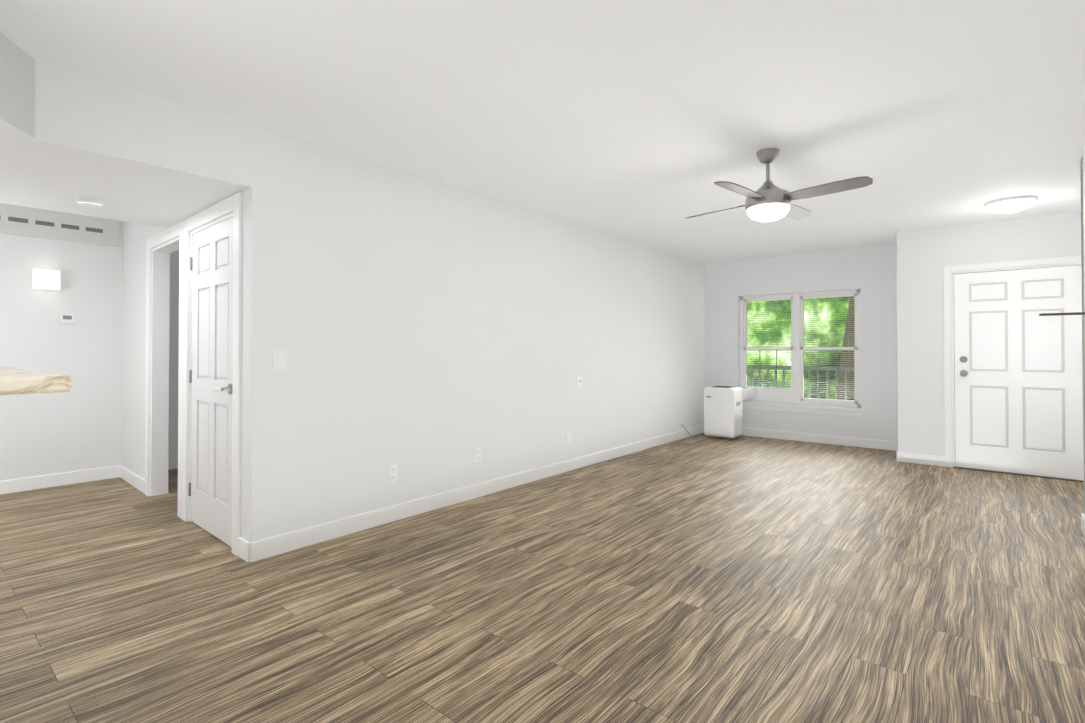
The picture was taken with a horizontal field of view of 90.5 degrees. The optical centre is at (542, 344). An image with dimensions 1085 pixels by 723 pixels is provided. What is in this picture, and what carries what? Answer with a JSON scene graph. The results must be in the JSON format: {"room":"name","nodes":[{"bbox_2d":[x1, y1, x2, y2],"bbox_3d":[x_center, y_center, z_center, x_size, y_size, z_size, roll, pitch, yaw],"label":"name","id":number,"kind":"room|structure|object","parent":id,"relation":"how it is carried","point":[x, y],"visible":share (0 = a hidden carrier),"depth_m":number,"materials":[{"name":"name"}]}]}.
{"room":"empty living room","nodes":[
{"label":"empty living room","id":0,"kind":"room"},
{"bbox_2d":[0,221,178,480],"bbox_3d":[-4.190,0.013,4.824,0.120,2.440,5.200,-1,-1,40],"label":"wall","id":1,"kind":"structure","parent":0,"point":[77,427],"depth_m":4.74,"materials":[{"name":"paint"}]},
{"bbox_2d":[32,268,60,290],"bbox_3d":[-4.238,-0.551,4.593,0.110,0.165,0.170,-1,-1,40],"label":"sconce","id":2,"kind":"object","parent":1,"relation":"attached to","point":[44,279],"visible":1,"depth_m":4.55,"materials":[{"name":"white glass"}]},
{"bbox_2d":[0,203,119,246],"bbox_3d":[-4.583,-1.055,4.248,0.027,0.275,1.995,-1,-1,40],"label":"air vent","id":3,"kind":"object","parent":1,"relation":"in","point":[31,222],"visible":0.98,"depth_m":4.68,"materials":[{"name":"metal"}]},
{"bbox_2d":[0,465,119,494],"bbox_3d":[-4.818,1.169,3.952,0.014,0.110,3.015,-1,-1,40],"label":"baseboard","id":4,"kind":"structure","parent":1,"relation":"attached to","point":[66,478],"depth_m":4.68,"materials":[{"name":"paint"}]},
{"bbox_2d":[59,314,74,322],"bbox_3d":[-4.178,-0.225,4.728,0.024,0.075,0.100,-1,-1,40],"label":"thermostat","id":5,"kind":"object","parent":1,"relation":"attached to","point":[65,318],"visible":1,"depth_m":4.72,"materials":[{"name":"white plastic"}]},
{"bbox_2d":[0,32,252,227],"bbox_3d":[-2.865,-1.064,2.230,2.230,0.340,2.890,-1,-1,40],"label":"ceiling soffit","id":6,"kind":"structure","parent":0,"point":[67,137],"depth_m":2.71,"materials":[{"name":"paint"}]},
{"bbox_2d":[76,196,103,207],"bbox_3d":[-2.755,-0.864,3.274,0.130,0.038,0.130,-1,-1,40],"label":"smoke detector","id":7,"kind":"object","parent":6,"relation":"attached to","point":[90,202],"visible":1,"depth_m":3.24,"materials":[{"name":"white plastic"}]},
{"bbox_2d":[121,192,242,536],"bbox_3d":[-2.834,0.006,4.148,3.067,2.440,0.200,-1,-1,40],"label":"wall","id":8,"kind":"structure","parent":0,"point":[136,236],"depth_m":4.71,"materials":[{"name":"paint"}]},
{"bbox_2d":[120,465,249,561],"bbox_3d":[-2.814,1.170,4.030,3.134,0.110,0.096,-1,-1,40],"label":"baseboard","id":9,"kind":"structure","parent":8,"relation":"attached to","point":[132,479],"depth_m":4.49,"materials":[{"name":"paint"}]},
{"bbox_2d":[145,192,241,555],"bbox_3d":[-2.460,0.175,3.805,2.010,2.095,0.188,-1,-1,40],"label":"door frame","id":10,"kind":"structure","parent":8,"relation":"attached to","point":[157,357],"depth_m":3.79,"materials":[{"name":"paint"}]},
{"bbox_2d":[188,217,232,545],"bbox_3d":[-2.117,0.223,3.459,0.817,1.973,0.156,-1,-1,40],"label":"hall door","id":11,"kind":"structure","parent":8,"relation":"in","point":[210,380],"depth_m":3.44,"materials":[{"name":"paint"}]},
{"bbox_2d":[241,127,705,542],"bbox_3d":[0.375,0.021,5.516,0.120,2.440,6.415,-1,-1,40],"label":"wall","id":12,"kind":"structure","parent":0,"point":[428,336],"depth_m":3.94,"materials":[{"name":"paint"}]},
{"bbox_2d":[274,350,285,369],"bbox_3d":[-1.525,0.090,3.129,0.014,0.116,0.072,-1,-1,40],"label":"light switch","id":13,"kind":"object","parent":12,"relation":"attached to","point":[279,359],"visible":1,"depth_m":3.13,"materials":[{"name":"white plastic"}]},
{"bbox_2d":[388,464,396,482],"bbox_3d":[-1.034,0.892,3.714,0.010,0.116,0.072,-1,-1,40],"label":"electrical outlet","id":14,"kind":"object","parent":12,"relation":"attached to","point":[392,473],"visible":1,"depth_m":3.71,"materials":[{"name":"white plastic"}]},
{"bbox_2d":[250,425,703,561],"bbox_3d":[0.375,1.185,5.400,0.014,0.110,6.255,-1,-1,40],"label":"baseboard","id":15,"kind":"structure","parent":12,"relation":"attached to","point":[283,543],"depth_m":3.94,"materials":[{"name":"paint"}]},
{"bbox_2d":[474,447,480,462],"bbox_3d":[-0.523,0.888,4.327,0.010,0.116,0.072,-1,-1,40],"label":"electrical outlet","id":16,"kind":"object","parent":12,"relation":"attached to","point":[477,454],"visible":1,"depth_m":4.33,"materials":[{"name":"white plastic"}]},
{"bbox_2d":[566,431,570,442],"bbox_3d":[0.261,0.908,5.269,0.010,0.116,0.072,-1,-1,40],"label":"electrical outlet","id":17,"kind":"object","parent":12,"relation":"attached to","point":[568,436],"visible":1,"depth_m":5.26,"materials":[{"name":"white plastic"}]},
{"bbox_2d":[577,375,580,386],"bbox_3d":[0.375,0.370,5.403,0.020,0.116,0.072,-1,-1,40],"label":"outlet plate","id":18,"kind":"object","parent":12,"relation":"attached to","point":[578,380],"visible":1,"depth_m":5.39,"materials":[{"name":"white plastic"}]},
{"bbox_2d":[0,432,1084,722],"bbox_3d":[-0.173,1.255,3.978,8.400,0.060,9.460,-1,-1,40],"label":"floor","id":19,"kind":"structure","parent":0,"point":[700,578],"depth_m":2.51,"materials":[{"name":"brown wood"}]},
{"bbox_2d":[681,386,757,439],"bbox_3d":[2.422,0.923,7.285,0.699,0.711,1.002,-1,-1,40],"label":"air conditioner unit","id":20,"kind":"object","parent":19,"relation":"on","point":[722,411],"visible":0.9,"depth_m":7.10,"materials":[{"name":"white plastic"}]},
{"bbox_2d":[953,466,1083,481],"bbox_3d":[4.515,1.233,5.128,0.955,0.008,0.075,-1,-1,40],"label":"threshold","id":21,"kind":"object","parent":19,"relation":"on","point":[1020,474],"visible":0.67,"depth_m":5.08,"materials":[{"name":"wood"}]},
{"bbox_2d":[0,0,1084,263],"bbox_3d":[-0.173,-1.245,4.005,8.400,0.060,9.460,-1,-1,40],"label":"ceiling","id":22,"kind":"structure","parent":0,"point":[646,122],"depth_m":2.64,"materials":[{"name":"paint"}]},
{"bbox_2d":[685,148,872,221],"bbox_3d":[1.429,-1.004,3.410,0.876,0.436,0.876,0,-1,3],"label":"fan","id":23,"kind":"object","parent":22,"relation":"hanging from","point":[768,200],"visible":1,"depth_m":3.30,"materials":[{"name":"silver metal"}]},
{"bbox_2d":[984,195,1037,212],"bbox_3d":[3.950,-1.163,4.540,0.340,0.093,0.340,-1,-1,40],"label":"light","id":24,"kind":"object","parent":22,"relation":"attached to","point":[1011,204],"visible":1,"depth_m":4.45,"materials":[{"name":"glass"}]},
{"bbox_2d":[705,243,897,441],"bbox_3d":[3.352,0.038,7.107,2.660,2.440,0.160,-1,-1,40],"label":"wall","id":25,"kind":"structure","parent":0,"point":[870,272],"depth_m":6.81,"materials":[{"name":"white paint"}]},
{"bbox_2d":[740,289,860,407],"bbox_3d":[3.371,0.055,7.114,1.490,1.465,0.065,-1,-1,40],"label":"window","id":26,"kind":"structure","parent":25,"relation":"in","point":[794,394],"depth_m":7.09,"materials":[{"name":"white plastic"}]},
{"bbox_2d":[747,297,854,400],"bbox_3d":[3.385,0.054,7.131,1.396,1.369,0.024,-1,-1,40],"label":"window blind","id":27,"kind":"object","parent":26,"relation":"attached to","point":[809,354],"visible":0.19,"depth_m":7.01,"materials":[{"name":"white plastic"}]},
{"bbox_2d":[742,402,865,416],"bbox_3d":[3.315,0.838,7.039,1.590,0.098,0.120,-1,-1,40],"label":"window sill","id":28,"kind":"structure","parent":25,"relation":"attached to","point":[856,412],"depth_m":6.94,"materials":[{"name":"paint"}]},
{"bbox_2d":[742,427,897,449],"bbox_3d":[3.302,1.202,7.024,2.405,0.110,0.014,-1,-1,40],"label":"baseboard","id":29,"kind":"structure","parent":25,"relation":"attached to","point":[795,436],"depth_m":6.81,"materials":[{"name":"paint"}]},
{"bbox_2d":[897,211,1080,455],"bbox_3d":[4.457,0.018,5.251,1.655,2.440,0.120,-1,-1,40],"label":"wall","id":30,"kind":"structure","parent":0,"point":[924,256],"depth_m":5.51,"materials":[{"name":"paint"}]},
{"bbox_2d":[892,445,899,461],"bbox_3d":[3.984,1.191,5.974,0.014,0.110,0.674,-1,-1,40],"label":"baseboard","id":31,"kind":"structure","parent":30,"relation":"attached to","point":[897,452],"depth_m":5.71,"materials":[{"name":"paint"}]},
{"bbox_2d":[900,451,944,466],"bbox_3d":[3.942,1.187,5.580,0.375,0.110,0.014,-1,-1,40],"label":"baseboard","id":32,"kind":"structure","parent":30,"relation":"attached to","point":[910,457],"depth_m":5.57,"materials":[{"name":"paint"}]},
{"bbox_2d":[943,255,1080,466],"bbox_3d":[4.540,0.220,5.168,1.085,2.035,0.138,-1,-1,40],"label":"door frame","id":33,"kind":"structure","parent":30,"relation":"attached to","point":[949,272],"depth_m":5.43,"materials":[{"name":"paint"}]},
{"bbox_2d":[954,265,1083,480],"bbox_3d":[4.503,0.258,5.124,0.915,1.938,0.126,-1,-1,40],"label":"entry door","id":34,"kind":"structure","parent":30,"relation":"in","point":[1018,385],"depth_m":5.12,"materials":[{"name":"paint"}]},
{"bbox_2d":[1080,151,1084,513],"bbox_3d":[2.242,-0.020,1.630,0.427,2.440,8.520,-1,-1,40],"label":"wall","id":35,"kind":"structure","parent":0,"point":[1082,167],"depth_m":3.50,"materials":[{"name":"paint"}]},
{"bbox_2d":[1039,312,1084,315],"bbox_3d":[3.013,-0.105,3.084,0.246,0.180,0.070,-1,-1,40],"label":"hanger","id":36,"kind":"object","parent":35,"relation":"attached to","point":[1055,314],"visible":1,"depth_m":3.08,"materials":[{"name":"brown metal"}]},
{"bbox_2d":[1081,513,1084,534],"bbox_3d":[1.461,1.139,1.025,0.014,0.110,6.550,-1,-1,40],"label":"baseboard","id":37,"kind":"structure","parent":35,"relation":"attached to","point":[1082,514],"depth_m":3.49,"materials":[{"name":"paint"}]},
{"bbox_3d":[-1.926,0.667,1.746,1.068,1.068,0.120,-1,-1,40],"label":"wall","id":38,"kind":"structure","parent":0,"visible":0},
{"bbox_2d":[0,366,72,394],"bbox_3d":[-1.843,0.107,1.694,1.270,0.043,0.354,-1,-1,40],"label":"countertop","id":39,"kind":"structure","parent":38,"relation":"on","point":[13,380],"depth_m":1.38,"materials":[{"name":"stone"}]},
{"label":"outside","id":40,"kind":"structure","parent":0,"visible":0},
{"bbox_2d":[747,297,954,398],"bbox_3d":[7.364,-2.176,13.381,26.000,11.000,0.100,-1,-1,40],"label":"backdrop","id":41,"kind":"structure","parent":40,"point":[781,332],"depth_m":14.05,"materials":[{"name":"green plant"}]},
{"bbox_3d":[5.016,1.604,10.520,26.000,0.020,7.240,-1,-1,40],"label":"ground","id":42,"kind":"structure","parent":40,"visible":0},
{"bbox_2d":[834,296,854,399],"bbox_3d":[5.806,-0.688,10.824,2.287,4.651,0.748,-1,-1,40],"label":"tree","id":43,"kind":"object","parent":42,"relation":"on","point":[850,340],"depth_m":10.39,"materials":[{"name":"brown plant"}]},
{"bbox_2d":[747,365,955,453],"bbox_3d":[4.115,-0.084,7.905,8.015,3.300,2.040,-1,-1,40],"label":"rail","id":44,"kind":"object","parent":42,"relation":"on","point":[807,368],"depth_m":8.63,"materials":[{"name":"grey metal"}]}
]}

